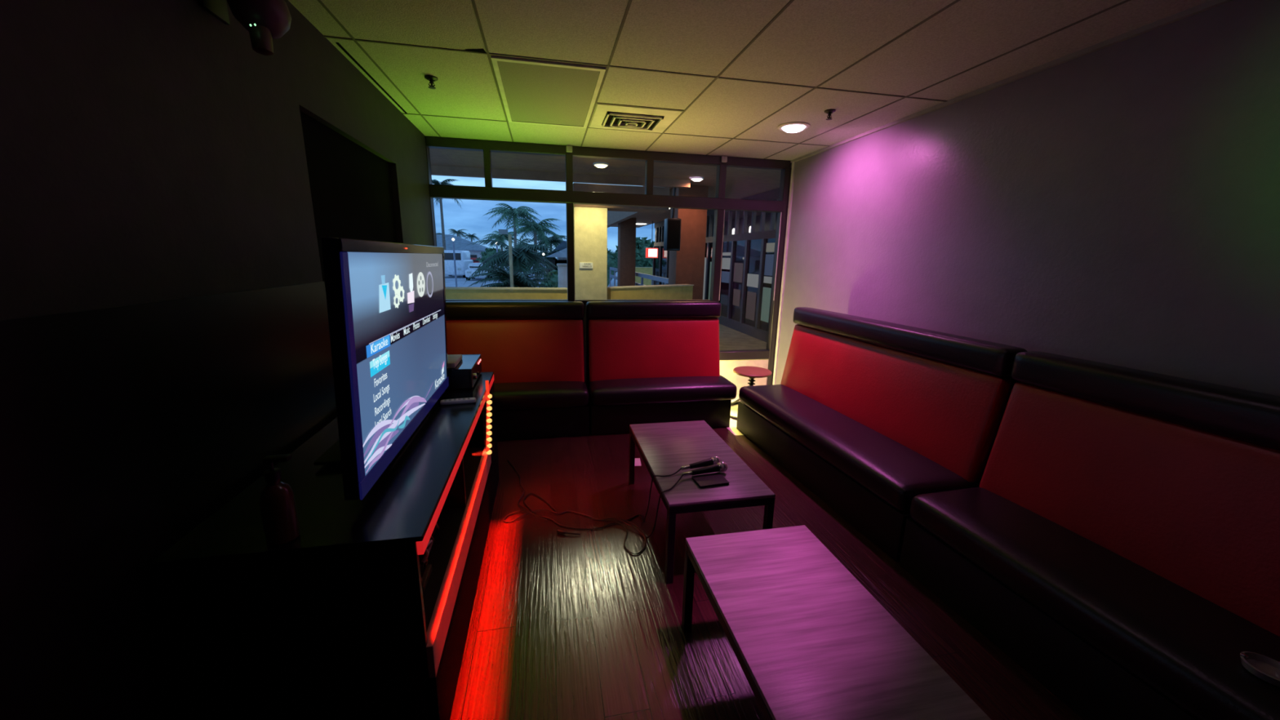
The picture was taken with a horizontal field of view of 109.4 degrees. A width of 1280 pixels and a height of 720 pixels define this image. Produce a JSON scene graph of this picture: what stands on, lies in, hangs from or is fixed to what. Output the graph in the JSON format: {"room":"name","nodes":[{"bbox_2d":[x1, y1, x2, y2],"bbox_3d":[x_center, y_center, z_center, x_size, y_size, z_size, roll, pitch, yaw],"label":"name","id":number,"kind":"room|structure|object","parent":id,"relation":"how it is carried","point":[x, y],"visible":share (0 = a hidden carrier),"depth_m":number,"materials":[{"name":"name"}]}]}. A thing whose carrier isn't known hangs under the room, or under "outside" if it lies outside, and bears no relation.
{"room":"karaoke room","nodes":[
{"label":"karaoke room","id":0,"kind":"room"},
{"bbox_2d":[0,0,436,320],"bbox_3d":[-1.362,-0.096,1.463,0.100,2.480,5.980,-2,13,-12],"label":"wall","id":1,"kind":"structure","parent":0,"point":[148,153],"depth_m":1.21,"materials":[{"name":"paint"}]},
{"bbox_2d":[0,281,337,719],"bbox_3d":[-1.086,0.710,0.477,0.006,1.360,3.630,-2,13,-12],"label":"wainscoting","id":2,"kind":"structure","parent":1,"relation":"attached to","point":[124,429],"depth_m":1.06,"materials":[{"name":"black wood"}]},
{"bbox_2d":[197,0,291,55],"bbox_3d":[-1.213,-1.092,1.402,0.217,0.265,0.167,-2,13,-12],"label":"light","id":3,"kind":"object","parent":1,"relation":"attached to","point":[265,20],"visible":1,"depth_m":1.39,"materials":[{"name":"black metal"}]},
{"bbox_2d":[299,110,397,288],"bbox_3d":[-1.643,-0.191,2.729,0.060,2.090,1.290,-2,13,-12],"label":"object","id":4,"kind":"structure","parent":1,"relation":"in","point":[351,185],"depth_m":2.41,"materials":[{"name":"black"}]},
{"bbox_2d":[429,147,781,227],"bbox_3d":[-2.448,-3.976,11.502,8.000,0.120,15.300,-2,13,-12],"label":"ceiling","id":5,"kind":"structure","parent":0,"point":[740,182],"depth_m":6.46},
{"bbox_2d":[431,165,690,227],"bbox_3d":[-3.545,-4.338,12.582,6.300,0.700,12.640,-2,13,-12],"label":"fascia","id":6,"kind":"object","parent":5,"relation":"attached to","point":[614,218],"visible":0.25,"depth_m":6.88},
{"bbox_2d":[592,162,608,168],"bbox_3d":[-0.524,-2.612,6.093,0.216,0.050,0.216,-2,13,-12],"label":"lamp","id":7,"kind":"object","parent":5,"relation":"attached to","point":[600,165],"visible":1,"depth_m":6.03,"materials":[{"name":"white glass"}]},
{"bbox_2d":[645,221,657,257],"bbox_3d":[0.427,-4.223,15.901,0.440,1.250,0.068,-2,13,-12],"label":"sign","id":8,"kind":"object","parent":5,"relation":"hanging from","point":[651,252],"visible":1,"depth_m":15.97,"materials":[{"name":"white metal"}]},
{"bbox_2d":[663,187,680,250],"bbox_3d":[0.552,-2.378,7.506,0.240,1.106,0.278,-2,13,-12],"label":"speaker","id":9,"kind":"object","parent":5,"relation":"hanging from","point":[672,233],"visible":0.81,"depth_m":7.49},
{"bbox_2d":[667,219,680,248],"bbox_3d":[0.563,-2.074,7.490,0.200,0.460,0.007,-2,13,-12],"label":"grille","id":10,"kind":"object","parent":9,"relation":"attached to","point":[673,225],"depth_m":7.49,"materials":[{"name":"black metal"}]},
{"bbox_2d":[689,176,703,181],"bbox_3d":[0.884,-2.797,7.027,0.216,0.050,0.216,-2,13,-12],"label":"lamp","id":11,"kind":"object","parent":5,"relation":"attached to","point":[695,178],"visible":1,"depth_m":6.96,"materials":[{"name":"white glass"}]},
{"bbox_2d":[583,303,768,395],"bbox_3d":[-0.204,-0.095,4.777,3.490,1.045,0.120,-2,13,-12],"label":"wall","id":12,"kind":"structure","parent":0,"point":[726,366],"depth_m":5.03,"materials":[{"name":"beige paint"}]},
{"bbox_2d":[425,136,791,385],"bbox_3d":[-0.182,-0.784,4.577,3.490,2.478,0.124,-2,13,-12],"label":"window","id":13,"kind":"structure","parent":12,"relation":"in","point":[719,203],"depth_m":4.40,"materials":[{"name":"brown metal"}]},
{"bbox_2d":[652,187,779,342],"bbox_3d":[2.549,-2.398,11.410,1.730,2.720,12.380,-2,13,-12],"label":"storefront","id":14,"kind":"object","parent":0,"point":[746,247],"visible":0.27,"depth_m":9.63,"materials":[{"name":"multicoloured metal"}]},
{"bbox_2d":[702,257,706,299],"bbox_3d":[1.612,-2.079,11.906,0.005,1.200,0.600,-2,13,-12],"label":"poster","id":15,"kind":"object","parent":14,"relation":"attached to","point":[704,272],"visible":0.14,"depth_m":11.64,"materials":[{"name":"grey paper"}]},
{"bbox_2d":[708,262,711,299],"bbox_3d":[1.782,-1.841,11.106,0.005,1.100,0.500,-2,13,-12],"label":"poster","id":16,"kind":"object","parent":14,"relation":"attached to","point":[710,262],"visible":0.21,"depth_m":11.28,"materials":[{"name":"paper"}]},
{"bbox_2d":[720,271,729,283],"bbox_3d":[1.944,-1.884,10.302,0.005,0.250,0.480,-2,13,-12],"label":"poster","id":17,"kind":"object","parent":14,"relation":"attached to","point":[725,275],"visible":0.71,"depth_m":10.31,"materials":[{"name":"blue paper"}]},
{"bbox_2d":[721,257,730,269],"bbox_3d":[1.948,-2.179,10.245,0.005,0.250,0.500,-2,13,-12],"label":"poster","id":18,"kind":"object","parent":14,"relation":"attached to","point":[726,263],"visible":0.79,"depth_m":10.24,"materials":[{"name":"white paper"}]},
{"bbox_2d":[722,252,730,255],"bbox_3d":[1.952,-2.384,10.198,0.005,0.070,0.500,-2,13,-12],"label":"poster","id":19,"kind":"object","parent":14,"relation":"attached to","point":[723,253],"visible":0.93,"depth_m":10.21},
{"bbox_2d":[733,288,740,306],"bbox_3d":[2.073,-1.342,9.738,0.005,0.350,0.350,-2,13,-12],"label":"poster","id":20,"kind":"object","parent":14,"relation":"attached to","point":[736,294],"visible":1,"depth_m":9.72,"materials":[{"name":"paper"}]},
{"bbox_2d":[733,262,743,282],"bbox_3d":[2.084,-1.854,9.621,0.005,0.400,0.450,-2,13,-12],"label":"poster","id":21,"kind":"object","parent":14,"relation":"attached to","point":[738,267],"visible":1,"depth_m":9.61,"materials":[{"name":"paper"}]},
{"bbox_2d":[745,291,756,320],"bbox_3d":[2.217,-1.083,9.069,0.005,0.550,0.400,-2,13,-12],"label":"poster","id":22,"kind":"object","parent":14,"relation":"attached to","point":[751,296],"visible":1,"depth_m":9.06,"materials":[{"name":"paper"}]},
{"bbox_2d":[746,273,759,287],"bbox_3d":[2.226,-1.571,8.957,0.005,0.250,0.500,-2,13,-12],"label":"poster","id":23,"kind":"object","parent":14,"relation":"attached to","point":[752,279],"visible":0.86,"depth_m":8.94,"materials":[{"name":"white paper"}]},
{"bbox_2d":[760,287,771,322],"bbox_3d":[2.375,-0.997,8.304,0.005,0.630,0.620,-2,13,-12],"label":"poster","id":24,"kind":"object","parent":14,"relation":"attached to","point":[766,291],"visible":0.57,"depth_m":8.44,"materials":[{"name":"green paper"}]},
{"bbox_2d":[763,275,772,284],"bbox_3d":[2.384,-1.441,8.203,0.005,0.120,0.620,-2,13,-12],"label":"poster","id":25,"kind":"object","parent":14,"relation":"attached to","point":[766,279],"visible":0.57,"depth_m":8.34,"materials":[{"name":"white paper"}]},
{"bbox_2d":[764,253,773,275],"bbox_3d":[2.389,-1.704,8.142,0.005,0.380,0.620,-2,13,-12],"label":"poster","id":26,"kind":"object","parent":14,"relation":"attached to","point":[769,260],"visible":0.5,"depth_m":8.28,"materials":[{"name":"blue paper"}]},
{"bbox_2d":[765,242,774,252],"bbox_3d":[2.395,-2.006,8.073,0.005,0.160,0.620,-2,13,-12],"label":"poster","id":27,"kind":"object","parent":14,"relation":"attached to","point":[770,246],"visible":0.5,"depth_m":8.22,"materials":[{"name":"grey paper"}]},
{"bbox_2d":[288,0,1210,160],"bbox_3d":[0.431,-1.387,1.486,3.690,0.104,6.080,-2,13,-12],"label":"ceiling","id":28,"kind":"structure","parent":0,"point":[736,71],"depth_m":2.22,"materials":[{"name":"tile"}]},
{"bbox_2d":[424,75,438,88],"bbox_3d":[-1.204,-1.601,2.619,0.072,0.056,0.072,-2,13,-12],"label":"sprinkler","id":29,"kind":"object","parent":28,"relation":"attached to","point":[431,78],"visible":1,"depth_m":2.61,"materials":[{"name":"black metal"}]},
{"bbox_2d":[490,56,605,128],"bbox_3d":[-0.590,-1.683,2.932,0.588,0.009,1.180,-2,13,-12],"label":"ceiling panel","id":30,"kind":"object","parent":28,"relation":"in","point":[532,91],"visible":1,"depth_m":2.76,"materials":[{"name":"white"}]},
{"bbox_2d":[589,103,682,133],"bbox_3d":[-0.052,-1.752,3.335,0.584,0.032,0.575,-2,13,-12],"label":"ceiling vent","id":31,"kind":"object","parent":28,"relation":"in","point":[605,116],"visible":1,"depth_m":3.26,"materials":[{"name":"white metal"}]},
{"bbox_2d":[777,121,810,133],"bbox_3d":[1.162,-1.748,3.431,0.236,0.040,0.236,-2,13,-12],"label":"recessed light","id":32,"kind":"object","parent":28,"relation":"in","point":[793,126],"visible":1,"depth_m":3.38,"materials":[{"name":"white glass"}]},
{"bbox_2d":[824,108,835,119],"bbox_3d":[1.278,-1.651,3.058,0.072,0.056,0.072,-2,13,-12],"label":"sprinkler","id":33,"kind":"object","parent":28,"relation":"attached to","point":[830,111],"visible":1,"depth_m":3.05,"materials":[{"name":"black metal"}]},
{"bbox_2d":[449,395,1084,719],"bbox_3d":[0.381,1.125,2.061,3.690,0.101,6.080,-2,13,-12],"label":"floor","id":34,"kind":"structure","parent":0,"point":[584,626],"depth_m":1.99,"materials":[{"name":"brown wood"}]},
{"bbox_2d":[151,372,499,719],"bbox_3d":[-1.078,0.650,2.106,0.615,0.750,1.800,-2,13,-12],"label":"media cabinet","id":35,"kind":"object","parent":34,"relation":"on","point":[335,620],"visible":0.84,"depth_m":1.26,"materials":[{"name":"black laminate"}]},
{"bbox_2d":[258,453,300,545],"bbox_3d":[-0.941,0.360,1.181,0.081,0.234,0.072,-2,13,-12],"label":"pump bottle","id":36,"kind":"object","parent":35,"relation":"on","point":[277,502],"visible":1,"depth_m":1.16,"materials":[{"name":"black plastic"}]},
{"bbox_2d":[313,236,448,500],"bbox_3d":[-1.036,-0.065,1.794,0.309,0.779,1.218,-1,13,-11],"label":"television","id":37,"kind":"object","parent":35,"relation":"on","point":[386,300],"visible":1,"depth_m":1.46,"materials":[{"name":"black plastic"}]},
{"bbox_2d":[419,523,439,594],"bbox_3d":[-0.760,0.676,1.577,0.106,0.161,0.418,-2,13,-12],"label":"cable bundle","id":38,"kind":"object","parent":35,"relation":"on","point":[425,570],"visible":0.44,"depth_m":1.56,"materials":[{"name":"plastic"}]},
{"bbox_2d":[418,447,484,631],"bbox_3d":[-1.050,0.682,1.929,0.573,0.018,1.402,-2,13,-12],"label":"shelf","id":39,"kind":"object","parent":35,"relation":"attached to","point":[451,522],"depth_m":1.79,"materials":[{"name":"black wood"}]},
{"bbox_2d":[440,397,475,404],"bbox_3d":[-0.927,0.210,2.312,0.170,0.024,0.044,-3,14,-19],"label":"remote control","id":40,"kind":"object","parent":35,"relation":"on","point":[466,400],"visible":1,"depth_m":2.30,"materials":[{"name":"plastic"}]},
{"bbox_2d":[446,354,481,388],"bbox_3d":[-1.135,0.070,2.681,0.362,0.122,0.390,-2,13,-12],"label":"stereo receiver","id":41,"kind":"object","parent":35,"relation":"on","point":[465,374],"visible":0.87,"depth_m":2.53,"materials":[{"name":"black metal"}]},
{"bbox_2d":[447,354,462,368],"bbox_3d":[-1.116,0.007,2.615,0.136,0.028,0.235,-2,13,-12],"label":"box","id":42,"kind":"object","parent":41,"relation":"on","point":[453,359],"visible":0.55,"depth_m":2.60,"materials":[{"name":"plastic"}]},
{"bbox_2d":[485,380,492,454],"bbox_3d":[-0.841,0.316,2.518,0.034,0.378,0.184,-2,13,-12],"label":"light strip","id":43,"kind":"object","parent":35,"relation":"attached to","point":[489,396],"visible":1,"depth_m":2.52,"materials":[{"name":"yellow plastic"}]},
{"bbox_2d":[445,301,589,440],"bbox_3d":[-1.086,0.074,3.839,1.264,1.099,0.544,-2,13,-12],"label":"bench","id":44,"kind":"object","parent":34,"relation":"on","point":[534,350],"visible":0.73,"depth_m":3.84,"materials":[{"name":"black leather"}]},
{"bbox_2d":[493,381,589,411],"bbox_3d":[-1.077,0.300,3.821,1.264,0.179,0.406,-2,13,-12],"label":"seat cushion","id":45,"kind":"object","parent":44,"relation":"on","point":[509,396],"depth_m":3.72,"materials":[{"name":"black leather"}]},
{"bbox_2d":[506,458,546,519],"bbox_3d":[-0.803,0.827,2.973,0.107,0.024,0.904,-6,15,-29],"label":"loose cable","id":46,"kind":"object","parent":34,"relation":"on","point":[507,459],"visible":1,"depth_m":2.82,"materials":[{"name":"black rubber"}]},
{"bbox_2d":[556,529,580,535],"bbox_3d":[-0.393,0.949,2.489,0.131,0.019,0.025,4,13,11],"label":"plug","id":47,"kind":"object","parent":34,"relation":"on","point":[560,531],"visible":1,"depth_m":2.48,"materials":[{"name":"black plastic"}]},
{"bbox_2d":[502,474,683,538],"bbox_3d":[-0.268,0.736,2.484,1.024,0.442,0.298,7,14,24],"label":"microphone cable","id":48,"kind":"object","parent":34,"relation":"on","point":[678,480],"visible":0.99,"depth_m":2.60,"materials":[{"name":"black rubber"}]},
{"bbox_2d":[523,468,681,529],"bbox_3d":[-0.257,0.712,2.593,1.034,0.443,0.282,6,14,21],"label":"microphone cable","id":49,"kind":"object","parent":34,"relation":"on","point":[679,469],"visible":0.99,"depth_m":2.56,"materials":[{"name":"black rubber"}]},
{"bbox_2d":[585,516,646,555],"bbox_3d":[-0.112,0.941,2.522,0.168,0.032,0.429,-11,17,-42],"label":"loose cable","id":50,"kind":"object","parent":34,"relation":"on","point":[627,549],"visible":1,"depth_m":2.52,"materials":[{"name":"black rubber"}]},
{"bbox_2d":[635,457,641,466],"bbox_3d":[-0.025,0.762,3.385,0.060,0.002,0.130,0,13,-5],"label":"paper card","id":51,"kind":"object","parent":34,"relation":"on","point":[637,462],"visible":0.58,"depth_m":3.38,"materials":[{"name":"paper"}]},
{"bbox_2d":[586,301,737,435],"bbox_3d":[0.187,0.040,4.098,1.304,1.099,0.544,-2,13,-12],"label":"bench","id":52,"kind":"object","parent":34,"relation":"on","point":[647,362],"visible":0.97,"depth_m":4.06,"materials":[{"name":"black leather"}]},
{"bbox_2d":[587,375,737,405],"bbox_3d":[0.197,0.266,4.081,1.304,0.179,0.406,-2,13,-12],"label":"seat cushion","id":53,"kind":"object","parent":52,"relation":"on","point":[617,390],"depth_m":3.94,"materials":[{"name":"black leather"}]},
{"bbox_2d":[628,420,775,583],"bbox_3d":[0.282,0.733,2.616,0.520,0.415,1.006,-2,13,-12],"label":"coffee table","id":54,"kind":"object","parent":34,"relation":"on","point":[664,448],"visible":0.91,"depth_m":2.35,"materials":[{"name":"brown wood"}]},
{"bbox_2d":[680,455,720,470],"bbox_3d":[0.323,0.548,2.374,0.242,0.055,0.056,-7,15,-31],"label":"microphone","id":55,"kind":"object","parent":54,"relation":"on","point":[714,460],"visible":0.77,"depth_m":2.37,"materials":[{"name":"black metal"}]},
{"bbox_2d":[712,455,720,463],"bbox_3d":[0.404,0.539,2.422,0.052,0.055,0.055,-2,13,-12],"label":"grille","id":56,"kind":"object","parent":55,"relation":"attached to","point":[716,460],"depth_m":2.40,"materials":[{"name":"silver metal"}]},
{"bbox_2d":[682,461,727,476],"bbox_3d":[0.335,0.559,2.301,0.254,0.056,0.056,-5,14,-24],"label":"microphone","id":57,"kind":"object","parent":54,"relation":"on","point":[722,466],"visible":1,"depth_m":2.30,"materials":[{"name":"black metal"}]},
{"bbox_2d":[719,461,727,471],"bbox_3d":[0.427,0.551,2.343,0.051,0.052,0.053,-4,14,-20],"label":"grille","id":58,"kind":"object","parent":57,"relation":"attached to","point":[722,465],"depth_m":2.32,"materials":[{"name":"silver metal"}]},
{"bbox_2d":[691,472,729,488],"bbox_3d":[0.349,0.598,2.251,0.156,0.013,0.110,-3,13,-16],"label":"booklet","id":59,"kind":"object","parent":54,"relation":"on","point":[717,479],"visible":1,"depth_m":2.24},
{"bbox_2d":[729,366,772,419],"bbox_3d":[1.093,0.312,4.473,0.566,0.434,0.566,-2,13,-12],"label":"stool","id":60,"kind":"object","parent":34,"relation":"on","point":[752,372],"visible":0.34,"depth_m":4.39,"materials":[{"name":"laminate"}]},
{"bbox_2d":[681,524,991,719],"bbox_3d":[0.533,1.012,1.417,0.522,0.415,1.006,-2,13,-12],"label":"coffee table","id":61,"kind":"object","parent":34,"relation":"on","point":[809,641],"visible":1,"depth_m":1.34,"materials":[{"name":"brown wood"}]},
{"bbox_2d":[736,306,1027,561],"bbox_3d":[1.388,0.281,3.154,0.634,1.099,1.879,-2,13,-13],"label":"bench","id":62,"kind":"object","parent":34,"relation":"on","point":[872,416],"visible":0.95,"depth_m":2.74,"materials":[{"name":"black leather"}]},
{"bbox_2d":[738,384,979,511],"bbox_3d":[1.327,0.493,3.188,0.516,0.179,1.879,-2,13,-13],"label":"seat cushion","id":63,"kind":"object","parent":62,"relation":"on","point":[886,469],"depth_m":2.74,"materials":[{"name":"black leather"}]},
{"bbox_2d":[899,351,1279,719],"bbox_3d":[1.834,0.702,1.353,0.634,1.099,1.894,-2,13,-13],"label":"bench","id":64,"kind":"object","parent":34,"relation":"on","point":[1117,540],"visible":1,"depth_m":1.62,"materials":[{"name":"black leather"}]},
{"bbox_2d":[909,487,1279,719],"bbox_3d":[1.772,0.915,1.387,0.516,0.179,1.894,-2,13,-13],"label":"seat cushion","id":65,"kind":"object","parent":64,"relation":"on","point":[1178,645],"depth_m":1.53,"materials":[{"name":"black leather"}]},
{"bbox_2d":[1240,651,1279,686],"bbox_3d":[1.711,0.842,1.231,0.104,0.029,0.104,-2,13,-12],"label":"glass ashtray","id":66,"kind":"object","parent":64,"relation":"on","point":[1267,668],"visible":1,"depth_m":1.25,"materials":[{"name":"clear glass"}]},
{"bbox_2d":[775,0,1279,395],"bbox_3d":[2.154,-0.189,2.179,0.100,2.480,5.980,-2,13,-12],"label":"wall","id":67,"kind":"structure","parent":0,"point":[1117,204],"depth_m":2.11,"materials":[{"name":"grey paint"}]},
{"bbox_2d":[772,161,795,384],"bbox_3d":[1.533,-0.804,4.861,0.016,2.458,0.040,-2,13,-12],"label":"trim","id":68,"kind":"structure","parent":67,"relation":"attached to","point":[793,171],"depth_m":4.82,"materials":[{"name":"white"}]},
{"bbox_2d":[790,0,1233,163],"bbox_3d":[2.129,-1.374,1.845,0.022,0.022,5.880,-2,13,-12],"label":"trim","id":69,"kind":"structure","parent":67,"relation":"attached to","point":[1211,4],"depth_m":2.23,"materials":[{"name":"metal"}]},
{"label":"outside","id":70,"kind":"structure","parent":0,"visible":0},
{"bbox_2d":[719,324,766,350],"bbox_3d":[-2.502,-1.206,12.127,8.000,0.120,15.320,-2,13,-12],"label":"walkway","id":71,"kind":"structure","parent":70,"point":[730,339],"depth_m":8.50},
{"bbox_2d":[445,287,567,299],"bbox_3d":[-2.924,-0.475,6.277,3.820,1.050,0.200,-2,13,-12],"label":"wall","id":72,"kind":"structure","parent":71,"relation":"on","point":[451,293],"depth_m":6.31,"materials":[{"name":"paint"}]},
{"bbox_2d":[573,206,607,299],"bbox_3d":[-0.736,-1.088,6.657,0.460,2.160,0.417,-2,13,-12],"label":"column","id":73,"kind":"structure","parent":71,"relation":"on","point":[590,224],"depth_m":6.37,"materials":[{"name":"paint"}]},
{"bbox_2d":[573,182,669,213],"bbox_3d":[-0.283,-2.305,6.478,1.350,0.310,0.400,-2,13,-12],"label":"beam","id":74,"kind":"structure","parent":73,"relation":"on","point":[583,187],"depth_m":6.28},
{"bbox_2d":[617,217,635,286],"bbox_3d":[-0.451,-3.307,15.117,0.580,2.720,0.560,-2,13,-12],"label":"column","id":75,"kind":"structure","parent":71,"relation":"on","point":[626,228],"depth_m":14.84,"materials":[{"name":"paint"}]},
{"bbox_2d":[609,266,668,286],"bbox_3d":[-0.224,-2.634,16.097,0.080,0.980,12.180,-2,13,-12],"label":"railing","id":76,"kind":"object","parent":71,"relation":"on","point":[665,280],"visible":0.27,"depth_m":14.38,"materials":[{"name":"grey metal"}]},
{"bbox_2d":[607,284,693,299],"bbox_3d":[0.181,-0.715,7.595,1.854,1.050,0.200,-10,17,-40],"label":"wall","id":77,"kind":"structure","parent":71,"relation":"on","point":[673,291],"depth_m":7.41,"materials":[{"name":"paint"}]},
{"bbox_2d":[668,185,708,299],"bbox_3d":[0.848,-1.724,8.318,0.590,2.720,0.560,-2,13,-12],"label":"column","id":78,"kind":"structure","parent":71,"relation":"on","point":[686,265],"depth_m":8.02,"materials":[{"name":"paint"}]},
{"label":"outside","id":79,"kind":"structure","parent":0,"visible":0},
{"bbox_2d":[444,262,617,287],"bbox_3d":[-46.240,-16.160,74.565,180.000,0.200,152.000,-2,13,-12],"label":"parking lot","id":80,"kind":"structure","parent":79,"point":[450,281],"depth_m":27.40,"materials":[{"name":"grey asphalt"}]},
{"bbox_2d":[431,178,462,249],"bbox_3d":[-18.686,-12.874,43.294,4.034,8.436,4.574,-2,13,-12],"label":"palm tree","id":81,"kind":"object","parent":80,"relation":"on","point":[433,181],"visible":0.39,"depth_m":43.05,"materials":[{"name":"green plant"}]},
{"bbox_2d":[451,238,457,287],"bbox_3d":[-7.542,-3.804,18.491,0.110,2.265,0.110,-2,13,-12],"label":"street lamp","id":82,"kind":"object","parent":80,"relation":"on","point":[452,239],"visible":0.92,"depth_m":18.42,"materials":[{"name":"grey metal"}]},
{"bbox_2d":[444,249,473,277],"bbox_3d":[-13.114,-6.893,32.417,1.700,1.850,4.220,-2,13,-12],"label":"parked car","id":83,"kind":"object","parent":80,"relation":"on","point":[463,260],"visible":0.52,"depth_m":30.58,"materials":[{"name":"white paint"}]},
{"bbox_2d":[448,228,469,239],"bbox_3d":[-22.699,-14.095,56.949,2.708,4.561,3.020,13,17,41],"label":"palm tree","id":84,"kind":"object","parent":80,"relation":"on","point":[457,233],"visible":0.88,"depth_m":56.47,"materials":[{"name":"green plant"}]},
{"bbox_2d":[435,234,488,257],"bbox_3d":[-22.318,-11.671,48.666,12.900,3.550,8.600,-2,13,-12],"label":"building","id":85,"kind":"structure","parent":80,"relation":"on","point":[475,250],"depth_m":46.44,"materials":[{"name":"grey"}]},
{"bbox_2d":[462,233,479,241],"bbox_3d":[-19.875,-12.945,53.687,2.400,3.888,2.124,-2,13,-12],"label":"palm tree","id":86,"kind":"object","parent":80,"relation":"on","point":[472,237],"visible":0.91,"depth_m":53.12,"materials":[{"name":"green plant"}]},
{"bbox_2d":[470,257,482,262],"bbox_3d":[-16.665,-9.632,45.486,1.530,1.215,3.800,-2,13,-12],"label":"parked car","id":87,"kind":"object","parent":80,"relation":"on","point":[474,260],"visible":0.07,"depth_m":44.57,"materials":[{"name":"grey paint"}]},
{"bbox_2d":[465,262,493,280],"bbox_3d":[-10.469,-5.786,29.602,1.340,1.053,3.296,-2,13,-12],"label":"parked car","id":88,"kind":"object","parent":80,"relation":"on","point":[469,272],"visible":0.52,"depth_m":28.22,"materials":[{"name":"white paint"}]},
{"bbox_2d":[475,247,500,266],"bbox_3d":[-11.379,-7.744,35.552,2.866,2.178,2.688,-2,13,-12],"label":"shrub","id":89,"kind":"object","parent":80,"relation":"on","point":[486,255],"visible":0.41,"depth_m":35.04,"materials":[{"name":"green plant"}]},
{"bbox_2d":[480,231,518,270],"bbox_3d":[-8.591,-6.431,28.058,2.600,3.074,2.575,9,15,31],"label":"palm tree","id":90,"kind":"object","parent":80,"relation":"on","point":[501,237],"visible":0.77,"depth_m":27.61,"materials":[{"name":"green plant"}]},
{"bbox_2d":[497,229,513,287],"bbox_3d":[-2.683,-1.517,9.166,0.240,2.160,0.080,-2,13,-12],"label":"sign pole","id":91,"kind":"object","parent":80,"relation":"on","point":[500,231],"visible":0.67,"depth_m":9.03,"materials":[{"name":"grey metal"}]},
{"bbox_2d":[464,238,560,286],"bbox_3d":[-3.915,-2.847,14.745,3.142,2.214,3.127,4,13,12],"label":"palm tree","id":92,"kind":"object","parent":80,"relation":"on","point":[521,251],"visible":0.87,"depth_m":14.19,"materials":[{"name":"green plant"}]},
{"bbox_2d":[468,264,556,287],"bbox_3d":[-2.895,-1.468,10.505,2.415,1.457,2.266,-2,13,-12],"label":"cycad","id":93,"kind":"object","parent":80,"relation":"on","point":[521,281],"visible":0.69,"depth_m":10.28,"materials":[{"name":"green plant"}]},
{"bbox_2d":[484,203,544,247],"bbox_3d":[-5.898,-5.315,21.502,2.936,3.929,2.770,-2,13,-12],"label":"palm tree","id":94,"kind":"object","parent":80,"relation":"on","point":[518,212],"visible":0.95,"depth_m":21.12,"materials":[{"name":"green plant"}]},
{"bbox_2d":[507,217,562,283],"bbox_3d":[-5.866,-6.113,25.631,3.576,3.643,3.421,-2,13,-12],"label":"palm tree","id":95,"kind":"object","parent":80,"relation":"on","point":[526,228],"visible":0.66,"depth_m":25.33,"materials":[{"name":"green plant"}]},
{"bbox_2d":[522,249,559,279],"bbox_3d":[-4.056,-3.874,19.879,2.704,1.917,2.554,6,14,21],"label":"palm tree","id":96,"kind":"object","parent":80,"relation":"on","point":[535,253],"visible":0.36,"depth_m":19.18,"materials":[{"name":"green plant"}]},
{"bbox_2d":[526,234,566,253],"bbox_3d":[-5.861,-6.710,29.646,3.365,3.016,3.271,12,17,39],"label":"palm tree","id":97,"kind":"object","parent":80,"relation":"on","point":[554,240],"visible":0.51,"depth_m":29.13,"materials":[{"name":"green plant"}]},
{"bbox_2d":[540,270,558,287],"bbox_3d":[-2.176,-2.043,13.222,1.463,1.396,1.494,-2,13,-12],"label":"shrub","id":98,"kind":"object","parent":80,"relation":"on","point":[555,274],"visible":0.16,"depth_m":12.84,"materials":[{"name":"green plant"}]},
{"bbox_2d":[546,240,567,275],"bbox_3d":[-2.713,-3.697,18.482,2.150,2.250,2.900,-2,13,-12],"label":"building","id":99,"kind":"structure","parent":80,"relation":"on","point":[561,257],"depth_m":17.31,"materials":[{"name":"grey"}]},
{"bbox_2d":[556,263,567,288],"bbox_3d":[-1.509,-1.114,8.919,0.220,1.530,0.160,-2,13,-12],"label":"post","id":100,"kind":"object","parent":80,"relation":"on","point":[562,268],"visible":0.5,"depth_m":8.74,"materials":[{"name":"concrete"}]},
{"bbox_2d":[607,248,617,286],"bbox_3d":[-1.837,-4.891,24.120,2.552,2.093,2.650,-2,13,-12],"label":"shrub","id":101,"kind":"object","parent":80,"relation":"on","point":[612,258],"visible":0.31,"depth_m":23.60,"materials":[{"name":"green plant"}]},
{"bbox_2d":[615,236,654,266],"bbox_3d":[0.086,-5.877,26.956,3.641,2.824,3.710,-2,13,-12],"label":"shrub","id":102,"kind":"object","parent":80,"relation":"on","point":[642,244],"visible":0.41,"depth_m":25.88,"materials":[{"name":"green plant"}]},
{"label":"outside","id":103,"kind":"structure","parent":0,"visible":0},
{"bbox_2d":[635,266,653,285],"bbox_3d":[0.450,-4.377,23.787,1.820,0.970,0.200,-2,13,-12],"label":"wall","id":104,"kind":"structure","parent":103,"point":[647,270],"depth_m":23.63,"materials":[{"name":"paint"}]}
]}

